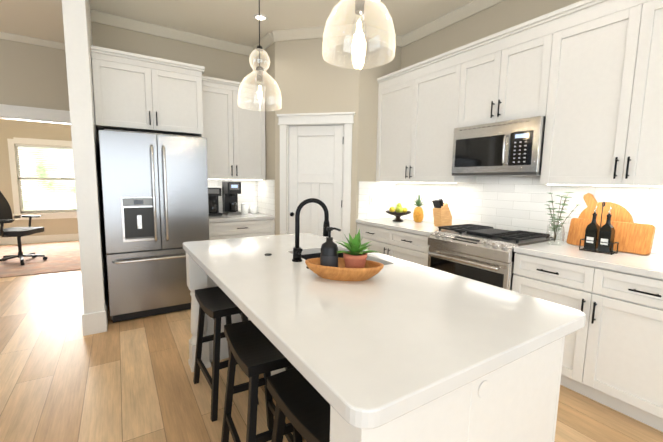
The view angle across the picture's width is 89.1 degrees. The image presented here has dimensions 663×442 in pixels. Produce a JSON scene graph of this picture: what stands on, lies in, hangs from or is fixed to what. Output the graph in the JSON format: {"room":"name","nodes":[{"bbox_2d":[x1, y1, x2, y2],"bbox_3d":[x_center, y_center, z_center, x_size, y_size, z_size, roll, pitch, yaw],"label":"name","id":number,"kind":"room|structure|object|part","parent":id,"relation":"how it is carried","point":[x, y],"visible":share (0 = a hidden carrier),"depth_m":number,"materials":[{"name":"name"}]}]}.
{"room":"kitchen","nodes":[
{"label":"kitchen","id":0,"kind":"room"},
{"bbox_2d":[0,39,69,121],"bbox_3d":[-5.623,-0.680,3.385,5.470,3.100,0.120,-3,8,-32],"label":"wall","id":1,"kind":"structure","parent":0,"point":[31,75],"depth_m":4.31,"materials":[{"name":"beige paint"}]},
{"bbox_2d":[0,32,64,49],"bbox_3d":[-5.551,-2.175,3.135,5.470,0.068,0.054,-3,8,-32],"label":"crown molding","id":2,"kind":"structure","parent":1,"relation":"attached to","point":[29,40],"depth_m":4.25,"materials":[{"name":"paint"}]},
{"bbox_2d":[0,104,70,124],"bbox_3d":[-4.586,-0.313,4.074,2.700,2.245,0.158,-3,8,-32],"label":"trim","id":3,"kind":"structure","parent":1,"relation":"attached to","point":[21,113],"depth_m":4.34,"materials":[{"name":"white wood"}]},
{"bbox_2d":[0,119,77,237],"bbox_3d":[-6.306,-1.082,6.719,4.120,3.100,0.120,-3,8,-32],"label":"wall","id":4,"kind":"structure","parent":0,"point":[10,129],"depth_m":6.77,"materials":[{"name":"beige paint"}]},
{"bbox_2d":[0,233,78,244],"bbox_3d":[-6.292,0.390,6.831,3.880,0.150,0.018,-3,8,-32],"label":"baseboard","id":5,"kind":"structure","parent":4,"relation":"attached to","point":[37,239],"depth_m":6.98,"materials":[{"name":"white wood"}]},
{"bbox_2d":[7,137,76,219],"bbox_3d":[-5.838,-0.860,6.993,1.240,1.630,0.130,-3,8,-32],"label":"window","id":6,"kind":"structure","parent":4,"relation":"in","point":[17,204],"depth_m":6.78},
{"bbox_2d":[15,144,76,210],"bbox_3d":[-5.839,-0.884,6.992,1.000,1.338,0.035,-3,8,-32],"label":"window blinds","id":7,"kind":"object","parent":6,"relation":"attached to","point":[29,150],"visible":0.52,"depth_m":6.95,"materials":[{"name":"white plastic"}]},
{"bbox_2d":[62,0,107,313],"bbox_3d":[-2.343,-0.610,3.243,0.148,3.100,1.088,-3,8,-32],"label":"wall","id":8,"kind":"structure","parent":0,"point":[84,130],"depth_m":2.81,"materials":[{"name":"white paint"}]},
{"bbox_2d":[82,301,107,335],"bbox_3d":[-2.147,0.880,3.060,0.174,0.190,0.288,-3,8,-32],"label":"baseboard","id":9,"kind":"structure","parent":8,"relation":"attached to","point":[94,322],"depth_m":2.94,"materials":[{"name":"white wood"}]},
{"bbox_2d":[91,22,256,294],"bbox_3d":[-1.327,-0.751,4.599,3.325,3.100,0.120,-3,8,-32],"label":"wall","id":10,"kind":"structure","parent":0,"point":[223,64],"depth_m":4.03,"materials":[{"name":"beige paint"}]},
{"bbox_2d":[91,48,205,135],"bbox_3d":[-1.969,-1.286,3.633,0.958,0.665,0.686,-3,8,-32],"label":"upper cabinet","id":11,"kind":"object","parent":10,"relation":"attached to","point":[132,93],"depth_m":3.33,"materials":[{"name":"white wood"}]},
{"bbox_2d":[90,9,254,56],"bbox_3d":[-1.761,-2.203,4.018,1.817,0.093,0.074,-3,8,-32],"label":"crown molding","id":12,"kind":"structure","parent":10,"relation":"attached to","point":[137,25],"depth_m":3.91,"materials":[{"name":"paint"}]},
{"bbox_2d":[198,76,265,179],"bbox_3d":[-1.303,-1.109,4.285,0.840,1.145,0.346,-3,8,-32],"label":"upper cabinet","id":13,"kind":"object","parent":10,"relation":"attached to","point":[235,135],"depth_m":4.15,"materials":[{"name":"white wood"}]},
{"bbox_2d":[208,179,256,212],"bbox_3d":[-1.403,-0.334,4.524,0.851,0.454,0.008,-3,8,-32],"label":"backsplash","id":14,"kind":"structure","parent":10,"relation":"attached to","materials":[{"name":"tile"}]},
{"bbox_2d":[0,0,473,46],"bbox_3d":[-2.574,-2.049,1.748,9.000,0.100,12.800,-3,8,-32],"label":"ceiling","id":15,"kind":"structure","parent":0,"point":[234,21],"depth_m":3.57,"materials":[{"name":"paint"}]},
{"bbox_2d":[238,0,281,110],"bbox_3d":[-0.494,-1.412,2.302,0.304,1.224,0.304,-3,8,-32],"label":"pendant light","id":16,"kind":"object","parent":15,"relation":"hanging from","point":[260,71],"visible":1,"depth_m":2.33,"materials":[{"name":"clear glass"}]},
{"bbox_2d":[255,0,263,81],"bbox_3d":[-0.492,-1.499,2.291,0.124,1.049,0.124,-3,8,-32],"label":"cord","id":17,"kind":"object","parent":16,"relation":"attached to","point":[260,70],"depth_m":2.32,"materials":[{"name":"black metal"}]},
{"bbox_3d":[-0.501,-0.996,2.350,0.304,0.386,0.304,-3,8,-32],"label":"lamp shade","id":18,"kind":"part","parent":16,"relation":"part of","materials":[{"name":"clear glass"}]},
{"bbox_2d":[253,14,267,20],"bbox_3d":[-0.761,-2.180,3.609,0.154,0.011,0.154,-3,8,-32],"label":"recessed light","id":19,"kind":"object","parent":15,"relation":"in","point":[263,17],"visible":0.94,"depth_m":3.61,"materials":[{"name":"white"}]},
{"bbox_2d":[322,0,395,68],"bbox_3d":[0.123,-1.292,1.338,0.304,1.219,0.304,-3,8,-32],"label":"pendant light","id":20,"kind":"object","parent":15,"relation":"hanging from","point":[359,7],"visible":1,"depth_m":1.39,"materials":[{"name":"clear glass"}]},
{"bbox_3d":[0.115,-0.797,1.396,0.062,0.133,0.062,-3,8,-32],"label":"bulb glass","id":21,"kind":"part","parent":20,"relation":"part of","materials":[{"name":"glass"}]},
{"bbox_2d":[355,0,364,14],"bbox_3d":[0.124,-1.379,1.328,0.124,1.044,0.124,-3,8,-32],"label":"socket","id":22,"kind":"object","parent":20,"relation":"attached to","point":[357,11],"depth_m":1.37,"materials":[{"name":"silver metal"}]},
{"bbox_2d":[256,42,274,219],"bbox_3d":[-0.827,-0.728,4.471,0.100,3.100,0.633,-3,8,-32],"label":"wall","id":23,"kind":"structure","parent":0,"point":[270,134],"depth_m":4.25,"materials":[{"name":"beige paint"}]},
{"bbox_2d":[253,32,274,57],"bbox_3d":[-0.877,-2.215,4.250,0.074,0.093,0.635,-3,8,-32],"label":"crown molding","id":24,"kind":"structure","parent":23,"relation":"attached to","point":[266,40],"depth_m":4.12,"materials":[{"name":"paint"}]},
{"bbox_2d":[275,35,359,238],"bbox_3d":[-0.188,-0.676,4.118,1.025,3.100,0.100,2,7,12],"label":"wall","id":25,"kind":"structure","parent":0,"point":[309,78],"depth_m":3.96,"materials":[{"name":"beige paint"}]},
{"bbox_2d":[272,24,356,41],"bbox_3d":[-0.182,-2.158,3.857,1.025,0.093,0.074,2,7,12],"label":"crown molding","id":26,"kind":"structure","parent":25,"relation":"attached to","point":[299,34],"depth_m":3.86,"materials":[{"name":"paint"}]},
{"bbox_2d":[277,112,354,242],"bbox_3d":[-0.200,-0.207,4.153,0.954,2.160,0.140,2,7,12],"label":"door frame","id":27,"kind":"structure","parent":25,"relation":"attached to","point":[286,121],"depth_m":4.03,"materials":[{"name":"white wood"}]},
{"bbox_2d":[289,125,343,241],"bbox_3d":[-0.203,-0.142,4.130,0.688,2.012,0.110,2,7,12],"label":"pantry door","id":28,"kind":"structure","parent":25,"relation":"in","point":[316,162],"depth_m":4.11,"materials":[{"name":"white wood"}]},
{"bbox_2d":[0,240,662,441],"bbox_3d":[-2.626,1.109,2.118,9.000,0.060,12.800,-3,8,-32],"label":"floor","id":29,"kind":"structure","parent":0,"point":[63,378],"depth_m":2.22,"materials":[{"name":"brown wood"}]},
{"bbox_2d":[0,241,80,277],"bbox_3d":[-5.027,0.607,5.753,1.680,0.012,2.730,-3,8,-32],"label":"rug","id":30,"kind":"object","parent":29,"relation":"on","point":[63,256],"visible":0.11,"depth_m":5.48,"materials":[{"name":"beige fabric"}]},
{"bbox_2d":[0,191,47,264],"bbox_3d":[-4.970,0.091,5.282,0.719,1.120,0.680,0,7,-10],"label":"office chair","id":31,"kind":"object","parent":30,"relation":"on","point":[6,217],"visible":1,"depth_m":5.32,"materials":[{"name":"black plastic"}]},
{"bbox_2d":[99,129,208,322],"bbox_3d":[-1.867,0.017,3.594,0.905,1.790,0.910,-3,8,-32],"label":"fridge","id":32,"kind":"object","parent":29,"relation":"on","point":[155,199],"visible":0.9,"depth_m":3.22,"materials":[{"name":"silver metal"}]},
{"bbox_2d":[193,286,258,421],"bbox_3d":[-0.683,0.788,2.127,0.282,0.644,0.462,-4,8,-34],"label":"stool","id":33,"kind":"object","parent":29,"relation":"on","point":[216,303],"visible":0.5,"depth_m":2.01,"materials":[{"name":"black wood"}]},
{"bbox_2d":[209,216,274,239],"bbox_3d":[-1.251,0.399,4.350,0.851,0.875,0.616,-3,8,-32],"label":"base cabinet","id":34,"kind":"object","parent":29,"relation":"on","point":[228,229],"depth_m":4.05,"materials":[{"name":"white wood"}]},
{"bbox_2d":[209,212,273,223],"bbox_3d":[-1.239,-0.055,4.290,0.851,0.038,0.632,-3,8,-32],"label":"countertop","id":35,"kind":"structure","parent":34,"relation":"on","point":[261,215],"depth_m":4.11,"materials":[{"name":"white stone"}]},
{"bbox_2d":[208,187,221,215],"bbox_3d":[-1.516,-0.245,4.217,0.212,0.345,0.265,-3,8,-32],"label":"drip coffee maker","id":36,"kind":"object","parent":35,"relation":"on","point":[214,193],"visible":0.56,"depth_m":4.14,"materials":[{"name":"black plastic"}]},
{"bbox_2d":[222,182,240,214],"bbox_3d":[-1.291,-0.295,4.355,0.170,0.420,0.264,-3,8,-32],"label":"pod coffee maker","id":37,"kind":"object","parent":35,"relation":"on","point":[231,191],"visible":1,"depth_m":4.30,"materials":[{"name":"black plastic"}]},
{"bbox_2d":[241,203,257,213],"bbox_3d":[-1.100,-0.167,4.507,0.217,0.137,0.146,-3,8,-32],"label":"canisters","id":38,"kind":"object","parent":35,"relation":"on","point":[245,208],"visible":1,"depth_m":4.47,"materials":[{"name":"ceramic"}]},
{"bbox_2d":[221,320,301,441],"bbox_3d":[-0.335,0.857,1.583,0.282,0.644,0.462,-3,8,-29],"label":"stool","id":39,"kind":"object","parent":29,"relation":"on","point":[254,352],"visible":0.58,"depth_m":1.53,"materials":[{"name":"black wood"}]},
{"bbox_2d":[267,367,329,441],"bbox_3d":[-0.022,0.911,1.169,0.282,0.644,0.462,-4,8,-36],"label":"stool","id":40,"kind":"object","parent":29,"relation":"on","point":[302,405],"visible":0.54,"depth_m":1.15,"materials":[{"name":"black wood"}]},
{"bbox_2d":[186,254,564,441],"bbox_3d":[-0.088,0.712,1.844,0.979,0.875,2.065,-3,8,-32],"label":"kitchen island","id":41,"kind":"object","parent":29,"relation":"on","point":[519,403],"depth_m":1.07,"materials":[{"name":"white wood"}]},
{"bbox_2d":[183,234,585,441],"bbox_3d":[-0.076,0.259,1.794,1.020,0.043,2.096,-3,8,-32],"label":"island countertop","id":42,"kind":"structure","parent":41,"relation":"on","point":[386,347],"depth_m":1.08,"materials":[{"name":"white stone"}]},
{"bbox_2d":[291,198,329,269],"bbox_3d":[-0.084,0.053,1.846,0.217,0.353,0.215,-3,8,-32],"label":"faucet","id":43,"kind":"object","parent":42,"relation":"on","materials":[{"name":"black metal"}]},
{"bbox_2d":[307,250,366,259],"bbox_3d":[0.028,0.361,2.032,0.414,0.236,0.615,-3,8,-32],"label":"sink","id":44,"kind":"object","parent":42,"relation":"in","point":[317,252],"depth_m":2.29,"materials":[{"name":"black metal"}]},
{"bbox_2d":[305,258,383,280],"bbox_3d":[0.057,0.229,1.574,0.300,0.070,0.294,-3,8,-32],"label":"tray","id":45,"kind":"object","parent":42,"relation":"on","point":[340,272],"visible":0.88,"depth_m":1.50,"materials":[{"name":"brown wood"}]},
{"bbox_2d":[320,227,340,266],"bbox_3d":[-0.010,0.137,1.589,0.084,0.218,0.084,-3,8,-32],"label":"bottle","id":46,"kind":"object","parent":45,"relation":"on","point":[329,252],"visible":0.75,"depth_m":1.56,"materials":[{"name":"black plastic"}]},
{"bbox_2d":[343,251,366,267],"bbox_3d":[0.110,0.200,1.568,0.112,0.101,0.112,-3,8,-32],"label":"plant pot","id":47,"kind":"object","parent":45,"relation":"on","point":[354,261],"visible":0.65,"depth_m":1.52,"materials":[{"name":"ceramic"}]},
{"bbox_2d":[337,229,381,255],"bbox_3d":[0.111,0.103,1.556,0.233,0.126,0.228,-3,8,-32],"label":"succulent","id":48,"kind":"object","parent":47,"relation":"in","point":[354,246],"visible":0.88,"depth_m":1.54,"materials":[{"name":"green plant"}]},
{"bbox_2d":[357,224,421,263],"bbox_3d":[0.864,0.501,3.779,0.616,0.875,1.148,-3,8,-32],"label":"base cabinet","id":49,"kind":"object","parent":29,"relation":"on","point":[406,246],"depth_m":3.54,"materials":[{"name":"white wood"}]},
{"bbox_2d":[418,228,557,292],"bbox_3d":[1.349,0.590,2.959,0.648,0.905,0.881,-3,8,-32],"label":"oven","id":50,"kind":"object","parent":29,"relation":"on","point":[490,262],"depth_m":2.65,"materials":[{"name":"silver metal"}]},
{"bbox_2d":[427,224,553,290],"bbox_3d":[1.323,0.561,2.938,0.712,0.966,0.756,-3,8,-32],"label":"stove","id":51,"kind":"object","parent":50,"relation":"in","point":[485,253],"depth_m":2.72,"materials":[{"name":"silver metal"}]},
{"bbox_2d":[522,256,662,431],"bbox_3d":[1.859,0.700,2.224,0.616,0.875,1.036,-3,8,-32],"label":"base cabinet","id":52,"kind":"object","parent":29,"relation":"on","point":[615,361],"depth_m":2.00,"materials":[{"name":"white wood"}]},
{"bbox_2d":[356,216,662,279],"bbox_3d":[1.603,0.172,2.566,0.632,0.081,3.901,-3,8,-32],"label":"countertop","id":53,"kind":"structure","parent":52,"relation":"on","point":[651,265],"depth_m":2.35,"materials":[{"name":"white stone"}]},
{"bbox_2d":[386,210,410,221],"bbox_3d":[0.778,-0.057,3.934,0.300,0.112,0.300,-3,8,-32],"label":"fruit bowl","id":54,"kind":"object","parent":53,"relation":"on","point":[398,215],"visible":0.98,"depth_m":3.87,"materials":[{"name":"brown metal"}]},
{"bbox_2d":[389,203,406,212],"bbox_3d":[0.786,-0.151,3.922,0.179,0.119,0.176,-3,8,-32],"label":"fruit","id":55,"kind":"object","parent":54,"relation":"in","point":[398,208],"visible":0.85,"depth_m":3.90,"materials":[{"name":"yellow food"}]},
{"bbox_2d":[413,195,424,222],"bbox_3d":[0.982,-0.145,3.791,0.164,0.328,0.164,-3,8,-32],"label":"pineapple","id":56,"kind":"object","parent":53,"relation":"on","point":[418,214],"visible":1,"depth_m":3.76,"materials":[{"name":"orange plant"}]},
{"bbox_2d":[432,199,451,225],"bbox_3d":[1.144,-0.088,3.496,0.219,0.288,0.100,-3,8,-32],"label":"knife block","id":57,"kind":"object","parent":53,"relation":"on","point":[442,215],"visible":1,"depth_m":3.46,"materials":[{"name":"brown wood"}]},
{"bbox_2d":[546,216,564,245],"bbox_3d":[1.680,0.071,2.522,0.116,0.213,0.116,-3,8,-32],"label":"glass vase","id":58,"kind":"object","parent":53,"relation":"on","point":[554,235],"visible":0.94,"depth_m":2.53,"materials":[{"name":"clear glass"}]},
{"bbox_2d":[545,192,578,241],"bbox_3d":[1.694,-0.025,2.487,0.209,0.377,0.241,-3,8,-32],"label":"plant","id":59,"kind":"object","parent":58,"relation":"in","point":[553,226],"visible":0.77,"depth_m":2.51,"materials":[{"name":"green plant"}]},
{"bbox_2d":[579,201,618,254],"bbox_3d":[1.814,0.038,2.269,0.096,0.344,0.186,-3,8,-32],"label":"caddy","id":60,"kind":"object","parent":53,"relation":"on","point":[603,202],"visible":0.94,"depth_m":2.25,"materials":[{"name":"black metal"}]},
{"bbox_2d":[584,206,597,250],"bbox_3d":[1.792,0.048,2.304,0.065,0.301,0.064,-3,8,-32],"label":"oil bottle","id":61,"kind":"object","parent":60,"relation":"in","point":[595,232],"depth_m":2.29,"materials":[{"name":"black glass"}]},
{"bbox_2d":[595,207,614,252],"bbox_3d":[1.835,0.056,2.237,0.065,0.301,0.064,-3,8,-32],"label":"oil bottle","id":62,"kind":"object","parent":60,"relation":"in","point":[606,233],"depth_m":2.23,"materials":[{"name":"black glass"}]},
{"bbox_2d":[578,193,633,222],"bbox_3d":[1.980,-0.004,2.442,0.022,0.391,0.330,6,3,-33],"label":"round board","id":63,"kind":"object","parent":53,"relation":"on","point":[619,213],"visible":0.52,"depth_m":2.44,"materials":[{"name":"brown wood"}]},
{"bbox_2d":[567,218,655,255],"bbox_3d":[1.928,0.100,2.350,0.038,0.200,0.470,13,-1,-33],"label":"rectangular board","id":64,"kind":"object","parent":53,"relation":"on","point":[635,238],"visible":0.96,"depth_m":2.25,"materials":[{"name":"brown wood"}]},
{"bbox_2d":[355,35,401,235],"bbox_3d":[0.542,-0.670,4.170,0.633,3.100,0.100,-3,8,-32],"label":"wall","id":65,"kind":"structure","parent":0,"point":[367,121],"depth_m":3.98,"materials":[{"name":"beige paint"}]},
{"bbox_2d":[361,24,401,47],"bbox_3d":[0.615,-2.152,3.922,0.635,0.093,0.074,-3,8,-32],"label":"crown molding","id":66,"kind":"structure","parent":65,"relation":"attached to","point":[398,39],"depth_m":3.89,"materials":[{"name":"paint"}]},
{"bbox_2d":[401,0,660,254],"bbox_3d":[2.331,-0.396,2.079,0.120,3.100,7.740,-3,8,-32],"label":"wall","id":67,"kind":"structure","parent":0,"point":[502,16],"depth_m":3.26,"materials":[{"name":"beige paint"}]},
{"bbox_2d":[374,48,485,183],"bbox_3d":[1.018,-1.014,3.649,0.346,1.180,1.207,-3,8,-32],"label":"upper cabinet","id":68,"kind":"object","parent":67,"relation":"attached to","point":[416,106],"depth_m":3.50,"materials":[{"name":"white wood"}]},
{"bbox_2d":[402,0,504,46],"bbox_3d":[2.588,-1.819,1.357,0.074,0.093,6.560,-3,8,-32],"label":"crown molding","id":69,"kind":"structure","parent":67,"relation":"attached to","point":[474,7],"depth_m":3.48,"materials":[{"name":"paint"}]},
{"bbox_2d":[446,104,545,179],"bbox_3d":[1.468,-0.635,2.879,0.445,0.490,0.757,-3,8,-32],"label":"microwave","id":70,"kind":"object","parent":67,"relation":"attached to","point":[497,138],"depth_m":2.75,"materials":[{"name":"silver metal"}]},
{"bbox_2d":[462,16,553,115],"bbox_3d":[1.520,-1.163,2.844,0.346,0.680,0.765,-3,8,-32],"label":"upper cabinet","id":71,"kind":"object","parent":67,"relation":"attached to","point":[511,69],"depth_m":2.67,"materials":[{"name":"white wood"}]},
{"bbox_2d":[395,176,662,254],"bbox_3d":[1.872,-0.102,2.704,0.008,0.524,3.900,-3,8,-32],"label":"backsplash","id":72,"kind":"structure","parent":67,"relation":"attached to","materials":[{"name":"tile"}]},
{"bbox_2d":[412,192,418,201],"bbox_3d":[1.000,-0.282,4.024,0.034,0.116,0.070,-3,8,-32],"label":"electrical outlet plate","id":73,"kind":"object","parent":72,"relation":"attached to","point":[414,196],"depth_m":4.01,"materials":[{"name":"white plastic"}]},
{"bbox_2d":[443,197,448,206],"bbox_3d":[1.248,-0.202,3.667,0.007,0.116,0.070,-3,8,-32],"label":"electrical outlet plate","id":74,"kind":"object","parent":72,"relation":"attached to","point":[445,199],"depth_m":3.66,"materials":[{"name":"white plastic"}]},
{"bbox_2d":[530,0,662,187],"bbox_3d":[1.983,-0.822,2.144,0.346,1.180,1.095,-3,8,-32],"label":"upper cabinet","id":75,"kind":"object","parent":67,"relation":"attached to","point":[604,109],"depth_m":2.17,"materials":[{"name":"white wood"}]},
{"label":"outside","id":76,"kind":"structure","parent":0,"visible":0},
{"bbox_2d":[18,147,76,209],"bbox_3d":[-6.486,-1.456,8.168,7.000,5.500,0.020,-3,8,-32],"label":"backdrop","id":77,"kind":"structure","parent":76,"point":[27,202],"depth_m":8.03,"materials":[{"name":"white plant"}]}
]}

